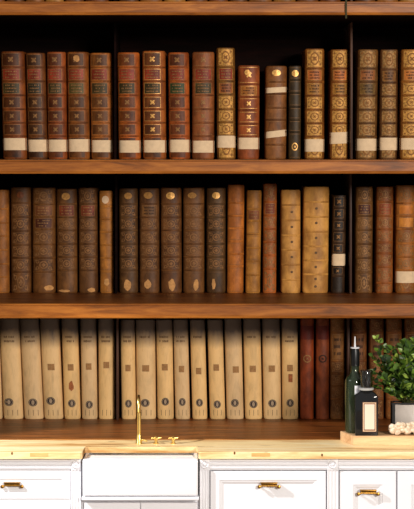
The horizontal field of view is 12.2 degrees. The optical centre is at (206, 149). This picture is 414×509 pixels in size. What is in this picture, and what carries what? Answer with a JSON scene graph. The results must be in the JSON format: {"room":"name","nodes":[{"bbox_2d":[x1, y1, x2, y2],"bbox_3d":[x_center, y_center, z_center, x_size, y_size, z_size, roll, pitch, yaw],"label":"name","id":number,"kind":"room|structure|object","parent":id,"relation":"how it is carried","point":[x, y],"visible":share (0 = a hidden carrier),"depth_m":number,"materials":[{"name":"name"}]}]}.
{"room":"kitchen","nodes":[
{"label":"kitchen","id":0,"kind":"room"},
{"bbox_3d":[0.000,2.490,4.675,6.400,0.050,14.350,0,0,0],"label":"floor","id":1,"kind":"structure","parent":0,"visible":0},
{"bbox_2d":[0,454,84,508],"bbox_3d":[-1.015,2.074,10.205,0.723,0.945,0.390,0,0,0],"label":"base cabinet","id":2,"kind":"object","parent":1,"relation":"on","point":[24,483],"visible":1,"depth_m":10.03,"materials":[{"name":"white paint"}]},
{"bbox_2d":[82,488,199,508],"bbox_3d":[-0.346,2.130,10.191,0.611,0.669,0.418,0,0,0],"label":"base cabinet","id":3,"kind":"object","parent":1,"relation":"on","point":[88,502],"visible":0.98,"depth_m":10.03,"materials":[{"name":"white paint"}]},
{"bbox_2d":[0,0,413,487],"bbox_3d":[0.000,0.290,11.083,3.080,4.350,1.294,0,0,0],"label":"bookcase","id":4,"kind":"object","parent":1,"relation":"on","point":[262,34],"visible":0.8,"depth_m":11.00,"materials":[{"name":"brown wood"}]},
{"bbox_2d":[0,342,3,418],"bbox_3d":[-1.252,1.271,11.402,0.124,0.585,0.388,0,0,0],"label":"book","id":5,"kind":"object","parent":4,"relation":"on","point":[1,389],"visible":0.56,"depth_m":11.24,"materials":[{"name":"paper"}]},
{"bbox_2d":[0,189,10,292],"bbox_3d":[-1.204,0.531,11.390,0.109,0.600,0.367,0,0,0],"label":"book","id":6,"kind":"object","parent":4,"relation":"on","point":[5,194],"visible":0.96,"depth_m":11.22,"materials":[{"name":"leather"}]},
{"bbox_2d":[0,318,23,418],"bbox_3d":[-1.139,1.271,11.390,0.139,0.585,0.365,0,0,0],"label":"book","id":7,"kind":"object","parent":4,"relation":"on","point":[10,337],"visible":0.94,"depth_m":11.21,"materials":[{"name":"paper"}]},
{"bbox_2d":[1,51,28,158],"bbox_3d":[-1.125,-0.260,11.398,0.153,0.625,0.384,0,0,0],"label":"book","id":8,"kind":"object","parent":4,"relation":"on","point":[13,63],"visible":0.98,"depth_m":11.21,"materials":[{"name":"leather"}]},
{"bbox_2d":[11,186,35,292],"bbox_3d":[-1.083,0.524,11.390,0.121,0.614,0.368,0,0,0],"label":"book","id":9,"kind":"object","parent":4,"relation":"on","point":[21,196],"visible":0.99,"depth_m":11.21,"materials":[{"name":"leather"}]},
{"bbox_2d":[20,318,43,418],"bbox_3d":[-1.021,1.273,11.418,0.140,0.582,0.420,0,0,0],"label":"book","id":10,"kind":"object","parent":4,"relation":"on","point":[30,334],"visible":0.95,"depth_m":11.21,"materials":[{"name":"paper"}]},
{"bbox_2d":[26,53,48,158],"bbox_3d":[-0.992,-0.256,11.395,0.127,0.616,0.378,0,0,0],"label":"book","id":11,"kind":"object","parent":4,"relation":"on","point":[36,63],"visible":0.98,"depth_m":11.21,"materials":[{"name":"leather"}]},
{"bbox_2d":[32,187,59,292],"bbox_3d":[-0.950,0.526,11.395,0.136,0.611,0.377,0,0,0],"label":"book","id":12,"kind":"object","parent":4,"relation":"on","point":[44,199],"visible":0.98,"depth_m":11.21,"materials":[{"name":"leather"}]},
{"bbox_2d":[40,318,63,418],"bbox_3d":[-0.905,1.271,11.398,0.138,0.585,0.381,0,0,0],"label":"book","id":13,"kind":"object","parent":4,"relation":"on","point":[50,328],"visible":0.94,"depth_m":11.21,"materials":[{"name":"paper"}]},
{"bbox_2d":[47,52,68,158],"bbox_3d":[-0.874,-0.259,11.412,0.121,0.622,0.413,0,0,0],"label":"book","id":14,"kind":"object","parent":4,"relation":"on","point":[57,85],"visible":0.95,"depth_m":11.21,"materials":[{"name":"leather"}]},
{"bbox_2d":[56,188,78,292],"bbox_3d":[-0.816,0.529,11.399,0.122,0.605,0.386,0,0,0],"label":"book","id":15,"kind":"object","parent":4,"relation":"on","point":[67,203],"visible":0.99,"depth_m":11.21,"materials":[{"name":"leather"}]},
{"bbox_2d":[61,318,81,418],"bbox_3d":[-0.792,1.271,11.412,0.112,0.585,0.410,0,0,0],"label":"book","id":16,"kind":"object","parent":4,"relation":"on","point":[71,327],"visible":0.93,"depth_m":11.21,"materials":[{"name":"paper"}]},
{"bbox_2d":[67,52,91,158],"bbox_3d":[-0.749,-0.259,11.393,0.133,0.622,0.373,0,0,0],"label":"book","id":17,"kind":"object","parent":4,"relation":"on","point":[78,63],"visible":0.97,"depth_m":11.21,"materials":[{"name":"leather"}]},
{"bbox_2d":[79,187,99,292],"bbox_3d":[-0.692,0.526,11.393,0.112,0.611,0.372,0,0,0],"label":"book","id":18,"kind":"object","parent":4,"relation":"on","point":[89,216],"visible":0.98,"depth_m":11.21,"materials":[{"name":"leather"}]},
{"bbox_2d":[80,318,98,418],"bbox_3d":[-0.687,1.271,11.404,0.100,0.585,0.394,0,0,0],"label":"book","id":19,"kind":"object","parent":4,"relation":"on","point":[89,326],"visible":0.95,"depth_m":11.21,"materials":[{"name":"paper"}]},
{"bbox_2d":[90,53,113,158],"bbox_3d":[-0.613,-0.256,11.397,0.139,0.616,0.383,0,0,0],"label":"book","id":20,"kind":"object","parent":4,"relation":"on","point":[101,64],"visible":0.98,"depth_m":11.21,"materials":[{"name":"leather"}]},
{"bbox_2d":[98,318,115,418],"bbox_3d":[-0.585,1.271,11.400,0.096,0.585,0.383,0,0,0],"label":"book","id":21,"kind":"object","parent":4,"relation":"on","point":[106,327],"visible":0.95,"depth_m":11.21,"materials":[{"name":"paper"}]},
{"bbox_2d":[99,189,114,292],"bbox_3d":[-0.584,0.534,11.416,0.086,0.594,0.419,0,0,0],"label":"book","id":22,"kind":"object","parent":4,"relation":"on","point":[106,196],"visible":0.99,"depth_m":11.21,"materials":[{"name":"leather"}]},
{"bbox_2d":[120,318,136,418],"bbox_3d":[-0.459,1.275,11.403,0.091,0.577,0.391,0,0,0],"label":"book","id":23,"kind":"object","parent":4,"relation":"on","point":[127,325],"visible":0.96,"depth_m":11.21,"materials":[{"name":"paper"}]},
{"bbox_2d":[119,187,139,292],"bbox_3d":[-0.457,0.527,11.396,0.112,0.608,0.381,0,0,0],"label":"book","id":24,"kind":"object","parent":4,"relation":"on","point":[129,233],"visible":0.99,"depth_m":11.21,"materials":[{"name":"leather"}]},
{"bbox_2d":[117,52,142,158],"bbox_3d":[-0.454,-0.257,11.398,0.137,0.619,0.384,0,0,0],"label":"book","id":25,"kind":"object","parent":4,"relation":"on","point":[130,142],"visible":1,"depth_m":11.21,"materials":[{"name":"leather"}]},
{"bbox_2d":[136,318,156,418],"bbox_3d":[-0.356,1.275,11.396,0.118,0.577,0.376,0,0,0],"label":"book","id":26,"kind":"object","parent":4,"relation":"on","point":[146,348],"visible":0.9,"depth_m":11.21,"materials":[{"name":"paper"}]},
{"bbox_2d":[139,187,160,292],"bbox_3d":[-0.336,0.527,11.416,0.118,0.608,0.420,0,0,0],"label":"book","id":27,"kind":"object","parent":4,"relation":"on","point":[149,197],"visible":0.99,"depth_m":11.21,"materials":[{"name":"leather"}]},
{"bbox_2d":[142,51,166,158],"bbox_3d":[-0.307,-0.262,11.399,0.138,0.628,0.386,0,0,0],"label":"book","id":28,"kind":"object","parent":4,"relation":"on","point":[154,67],"visible":1,"depth_m":11.21,"materials":[{"name":"leather"}]},
{"bbox_2d":[156,318,174,418],"bbox_3d":[-0.245,1.275,11.399,0.103,0.577,0.383,0,0,0],"label":"book","id":29,"kind":"object","parent":4,"relation":"on","point":[164,326],"visible":0.94,"depth_m":11.21,"materials":[{"name":"paper"}]},
{"bbox_2d":[161,187,182,292],"bbox_3d":[-0.209,0.526,11.413,0.123,0.611,0.413,0,0,0],"label":"book","id":30,"kind":"object","parent":4,"relation":"on","point":[171,197],"visible":1,"depth_m":11.21,"materials":[{"name":"leather"}]},
{"bbox_2d":[168,52,190,158],"bbox_3d":[-0.162,-0.257,11.406,0.128,0.619,0.401,0,0,0],"label":"book","id":31,"kind":"object","parent":4,"relation":"on","point":[178,62],"visible":0.98,"depth_m":11.21,"materials":[{"name":"leather"}]},
{"bbox_2d":[173,318,190,418],"bbox_3d":[-0.148,1.275,11.409,0.098,0.577,0.403,0,0,0],"label":"book","id":32,"kind":"object","parent":4,"relation":"on","point":[180,325],"visible":0.97,"depth_m":11.21,"materials":[{"name":"paper"}]},
{"bbox_2d":[183,187,203,292],"bbox_3d":[-0.077,0.526,11.389,0.124,0.611,0.366,0,0,0],"label":"book","id":33,"kind":"object","parent":4,"relation":"on","point":[193,197],"visible":1,"depth_m":11.21,"materials":[{"name":"leather"}]},
{"bbox_2d":[190,318,206,418],"bbox_3d":[-0.049,1.275,11.394,0.102,0.577,0.373,0,0,0],"label":"book","id":34,"kind":"object","parent":4,"relation":"on","point":[197,325],"visible":0.98,"depth_m":11.21,"materials":[{"name":"paper"}]},
{"bbox_2d":[192,52,213,158],"bbox_3d":[-0.022,-0.259,11.392,0.131,0.622,0.372,0,0,0],"label":"book","id":35,"kind":"object","parent":4,"relation":"on","point":[202,62],"visible":0.98,"depth_m":11.21,"materials":[{"name":"leather"}]},
{"bbox_2d":[207,318,224,418],"bbox_3d":[0.054,1.275,11.399,0.105,0.577,0.383,0,0,0],"label":"book","id":36,"kind":"object","parent":4,"relation":"on","point":[214,325],"visible":0.98,"depth_m":11.21,"materials":[{"name":"paper"}]},
{"bbox_2d":[207,187,225,292],"bbox_3d":[0.053,0.526,11.414,0.111,0.611,0.415,0,0,0],"label":"book","id":37,"kind":"object","parent":4,"relation":"on","point":[216,196],"visible":1,"depth_m":11.21,"materials":[{"name":"leather"}]},
{"bbox_2d":[216,48,235,158],"bbox_3d":[0.111,-0.271,11.398,0.113,0.647,0.385,0,0,0],"label":"book","id":38,"kind":"object","parent":4,"relation":"on","point":[225,57],"visible":0.99,"depth_m":11.21,"materials":[{"name":"leather"}]},
{"bbox_2d":[224,318,243,418],"bbox_3d":[0.157,1.272,11.409,0.112,0.583,0.403,0,0,0],"label":"book","id":39,"kind":"object","parent":4,"relation":"on","point":[232,326],"visible":0.96,"depth_m":11.21,"materials":[{"name":"paper"}]},
{"bbox_2d":[226,184,243,292],"bbox_3d":[0.167,0.517,11.409,0.102,0.629,0.404,0,0,0],"label":"book","id":40,"kind":"object","parent":4,"relation":"on","point":[234,263],"visible":1,"depth_m":11.21,"materials":[{"name":"leather"}]},
{"bbox_2d":[237,65,259,158],"bbox_3d":[0.242,-0.220,11.412,0.129,0.544,0.413,0,0,0],"label":"book","id":41,"kind":"object","parent":4,"relation":"on","point":[248,76],"visible":0.99,"depth_m":11.21,"materials":[{"name":"leather"}]},
{"bbox_2d":[242,318,261,418],"bbox_3d":[0.266,1.272,11.409,0.111,0.583,0.404,0,0,0],"label":"book","id":42,"kind":"object","parent":4,"relation":"on","point":[251,334],"visible":0.98,"depth_m":11.21,"materials":[{"name":"paper"}]},
{"bbox_2d":[244,189,261,292],"bbox_3d":[0.271,0.533,11.400,0.094,0.597,0.387,0,0,0],"label":"book","id":43,"kind":"object","parent":4,"relation":"on","point":[253,196],"visible":1,"depth_m":11.21,"materials":[{"name":"leather"}]},
{"bbox_2d":[261,183,276,292],"bbox_3d":[0.366,0.514,11.418,0.081,0.634,0.423,0,0,0],"label":"book","id":44,"kind":"object","parent":4,"relation":"on","point":[269,190],"visible":1,"depth_m":11.21,"materials":[{"name":"leather"}]},
{"bbox_2d":[261,318,280,418],"bbox_3d":[0.377,1.272,11.396,0.111,0.583,0.376,0,0,0],"label":"book","id":45,"kind":"object","parent":4,"relation":"on","point":[270,327],"visible":0.94,"depth_m":11.21,"materials":[{"name":"paper"}]},
{"bbox_2d":[263,66,286,158],"bbox_3d":[0.401,-0.218,11.402,0.127,0.541,0.393,0,0,0],"label":"book","id":46,"kind":"object","parent":4,"relation":"on","point":[275,77],"visible":0.97,"depth_m":11.21,"materials":[{"name":"leather"}]},
{"bbox_2d":[279,318,297,418],"bbox_3d":[0.482,1.272,11.407,0.095,0.583,0.399,0,0,0],"label":"book","id":47,"kind":"object","parent":4,"relation":"on","point":[288,326],"visible":0.92,"depth_m":11.21,"materials":[{"name":"paper"}]},
{"bbox_2d":[279,189,299,292],"bbox_3d":[0.488,0.531,11.405,0.114,0.600,0.398,0,0,0],"label":"book","id":48,"kind":"object","parent":4,"relation":"on","point":[289,199],"visible":1,"depth_m":11.21,"materials":[{"name":"leather"}]},
{"bbox_2d":[286,66,300,158],"bbox_3d":[0.511,-0.218,11.396,0.074,0.541,0.380,0,0,0],"label":"book","id":49,"kind":"object","parent":4,"relation":"on","point":[293,101],"visible":0.98,"depth_m":11.21,"materials":[{"name":"leather"}]},
{"bbox_2d":[298,318,313,418],"bbox_3d":[0.582,1.272,11.406,0.079,0.583,0.399,0,0,0],"label":"book","id":50,"kind":"object","parent":4,"relation":"on","point":[305,325],"visible":0.95,"depth_m":11.21,"materials":[{"name":"leather"}]},
{"bbox_2d":[301,49,323,158],"bbox_3d":[0.625,-0.268,11.406,0.116,0.641,0.401,0,0,0],"label":"book","id":51,"kind":"object","parent":4,"relation":"on","point":[312,59],"visible":0.98,"depth_m":11.21,"materials":[{"name":"leather"}]},
{"bbox_2d":[300,186,328,292],"bbox_3d":[0.634,0.523,11.399,0.155,0.617,0.385,0,0,0],"label":"book","id":52,"kind":"object","parent":4,"relation":"on","point":[314,220],"visible":1,"depth_m":11.22,"materials":[{"name":"leather"}]},
{"bbox_2d":[313,318,328,418],"bbox_3d":[0.672,1.272,11.403,0.077,0.583,0.392,0,0,0],"label":"book","id":53,"kind":"object","parent":4,"relation":"on","point":[321,325],"visible":0.95,"depth_m":11.21,"materials":[{"name":"leather"}]},
{"bbox_2d":[329,318,344,418],"bbox_3d":[0.759,1.272,11.395,0.085,0.583,0.376,0,0,0],"label":"book","id":54,"kind":"object","parent":4,"relation":"on","point":[336,325],"visible":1,"depth_m":11.21,"materials":[{"name":"leather"}]},
{"bbox_2d":[326,49,348,158],"bbox_3d":[0.770,-0.266,11.397,0.112,0.637,0.382,0,0,0],"label":"book","id":55,"kind":"object","parent":4,"relation":"on","point":[337,79],"visible":0.99,"depth_m":11.21,"materials":[{"name":"leather"}]},
{"bbox_2d":[328,194,346,292],"bbox_3d":[0.768,0.547,11.406,0.089,0.568,0.400,0,0,0],"label":"book","id":56,"kind":"object","parent":4,"relation":"on","point":[337,202],"visible":1,"depth_m":11.21,"materials":[{"name":"leather"}]},
{"bbox_2d":[350,318,366,371],"bbox_3d":[0.884,1.272,11.405,0.090,0.583,0.396,0,0,0],"label":"book","id":57,"kind":"object","parent":4,"relation":"on","point":[357,325],"visible":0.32,"depth_m":11.21,"materials":[{"name":"leather"}]},
{"bbox_2d":[352,186,372,292],"bbox_3d":[0.914,0.523,11.409,0.105,0.617,0.406,0,0,0],"label":"book","id":58,"kind":"object","parent":4,"relation":"on","point":[362,196],"visible":1,"depth_m":11.21,"materials":[{"name":"leather"}]},
{"bbox_2d":[353,49,377,158],"bbox_3d":[0.932,-0.266,11.390,0.131,0.637,0.369,0,0,0],"label":"book","id":59,"kind":"object","parent":4,"relation":"on","point":[365,61],"visible":1,"depth_m":11.21,"materials":[{"name":"leather"}]},
{"bbox_2d":[366,318,383,418],"bbox_3d":[0.987,1.272,11.402,0.084,0.583,0.391,0,0,0],"label":"book","id":60,"kind":"object","parent":4,"relation":"on","point":[374,326],"visible":0.41,"depth_m":11.21,"materials":[{"name":"leather"}]},
{"bbox_2d":[371,186,392,292],"bbox_3d":[1.033,0.523,11.405,0.103,0.617,0.398,0,0,0],"label":"book","id":61,"kind":"object","parent":4,"relation":"on","point":[382,249],"visible":1,"depth_m":11.21,"materials":[{"name":"leather"}]},
{"bbox_2d":[376,49,397,158],"bbox_3d":[1.057,-0.266,11.414,0.109,0.637,0.416,0,0,0],"label":"book","id":62,"kind":"object","parent":4,"relation":"on","point":[387,90],"visible":0.98,"depth_m":11.21,"materials":[{"name":"leather"}]},
{"bbox_2d":[383,318,401,418],"bbox_3d":[1.087,1.272,11.401,0.094,0.583,0.390,0,0,0],"label":"book","id":63,"kind":"object","parent":4,"relation":"on","point":[392,326],"visible":0.34,"depth_m":11.21,"materials":[{"name":"leather"}]},
{"bbox_2d":[390,184,413,292],"bbox_3d":[1.157,0.518,11.411,0.121,0.626,0.410,0,0,0],"label":"book","id":64,"kind":"object","parent":4,"relation":"on","point":[403,194],"visible":0.98,"depth_m":11.21,"materials":[{"name":"leather"}]},
{"bbox_2d":[397,49,413,158],"bbox_3d":[1.188,-0.266,11.405,0.132,0.637,0.400,0,0,0],"label":"book","id":65,"kind":"object","parent":4,"relation":"on","point":[405,93],"visible":0.97,"depth_m":11.21,"materials":[{"name":"leather"}]},
{"bbox_2d":[401,318,413,402],"bbox_3d":[1.196,1.272,11.392,0.093,0.583,0.370,0,0,0],"label":"book","id":66,"kind":"object","parent":4,"relation":"on","point":[407,323],"visible":0.27,"depth_m":11.21,"materials":[{"name":"leather"}]},
{"bbox_2d":[200,459,337,508],"bbox_3d":[0.323,2.033,10.202,0.721,0.864,0.396,0,0,0],"label":"base cabinet","id":67,"kind":"object","parent":1,"relation":"on","point":[224,483],"visible":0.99,"depth_m":10.03,"materials":[{"name":"white paint"}]},
{"bbox_2d":[338,459,413,508],"bbox_3d":[1.036,2.033,10.201,0.703,0.864,0.398,0,0,0],"label":"base cabinet","id":68,"kind":"object","parent":1,"relation":"on","point":[362,483],"visible":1,"depth_m":10.03,"materials":[{"name":"white paint"}]},
{"bbox_2d":[0,440,413,458],"bbox_3d":[0.000,1.582,10.212,3.200,0.038,0.426,0,0,0],"label":"countertop","id":69,"kind":"structure","parent":68,"relation":"on","point":[9,449],"depth_m":10.12,"materials":[{"name":"brown wood"}]},
{"bbox_2d":[83,453,197,495],"bbox_3d":[-0.346,1.696,10.159,0.598,0.189,0.351,0,0,0],"label":"sink","id":70,"kind":"object","parent":69,"relation":"in","point":[104,474],"visible":0.81,"depth_m":9.98,"materials":[{"name":"white ceramic"}]},
{"bbox_2d":[135,395,147,443],"bbox_3d":[-0.365,1.432,10.242,0.063,0.267,0.122,0,0,21],"label":"faucet","id":71,"kind":"object","parent":69,"relation":"on","point":[139,439],"visible":1,"depth_m":10.28,"materials":[{"name":"gold metal"}]},
{"bbox_2d":[151,436,160,443],"bbox_3d":[-0.272,1.545,10.285,0.044,0.040,0.044,0,0,31],"label":"tap","id":72,"kind":"object","parent":69,"relation":"on","point":[155,438],"visible":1,"depth_m":10.28,"materials":[{"name":"gold metal"}]},
{"bbox_2d":[168,436,177,443],"bbox_3d":[-0.180,1.545,10.285,0.044,0.040,0.044,0,0,31],"label":"tap","id":73,"kind":"object","parent":69,"relation":"on","point":[173,438],"visible":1,"depth_m":10.28,"materials":[{"name":"gold metal"}]},
{"bbox_2d":[340,431,413,444],"bbox_3d":[1.044,1.540,10.317,0.650,0.049,0.190,0,0,0],"label":"wooden tray","id":74,"kind":"object","parent":69,"relation":"on","point":[384,437],"visible":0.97,"depth_m":10.22,"materials":[{"name":"brown wood"}]},
{"bbox_2d":[345,336,359,433],"bbox_3d":[0.794,1.258,10.360,0.107,0.515,0.106,0,0,0],"label":"glass bottle","id":75,"kind":"object","parent":74,"relation":"on","point":[352,382],"visible":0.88,"depth_m":10.33,"materials":[{"name":"green glass"}]},
{"bbox_2d":[354,369,377,435],"bbox_3d":[0.847,1.343,10.272,0.122,0.344,0.080,0,0,0],"label":"bottle","id":76,"kind":"object","parent":74,"relation":"on","point":[365,400],"visible":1,"depth_m":10.24,"materials":[{"name":"black glass"}]},
{"bbox_2d":[369,335,413,433],"bbox_3d":[1.032,1.254,10.340,0.392,0.522,0.266,0,0,11],"label":"potted plant","id":77,"kind":"object","parent":74,"relation":"on","point":[398,377],"visible":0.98,"depth_m":10.32,"materials":[{"name":"green plant"}]},
{"bbox_2d":[388,421,413,434],"bbox_3d":[1.052,1.479,10.261,0.175,0.073,0.059,0,0,0],"label":"cluster","id":78,"kind":"object","parent":74,"relation":"on","point":[405,428],"visible":1,"depth_m":10.24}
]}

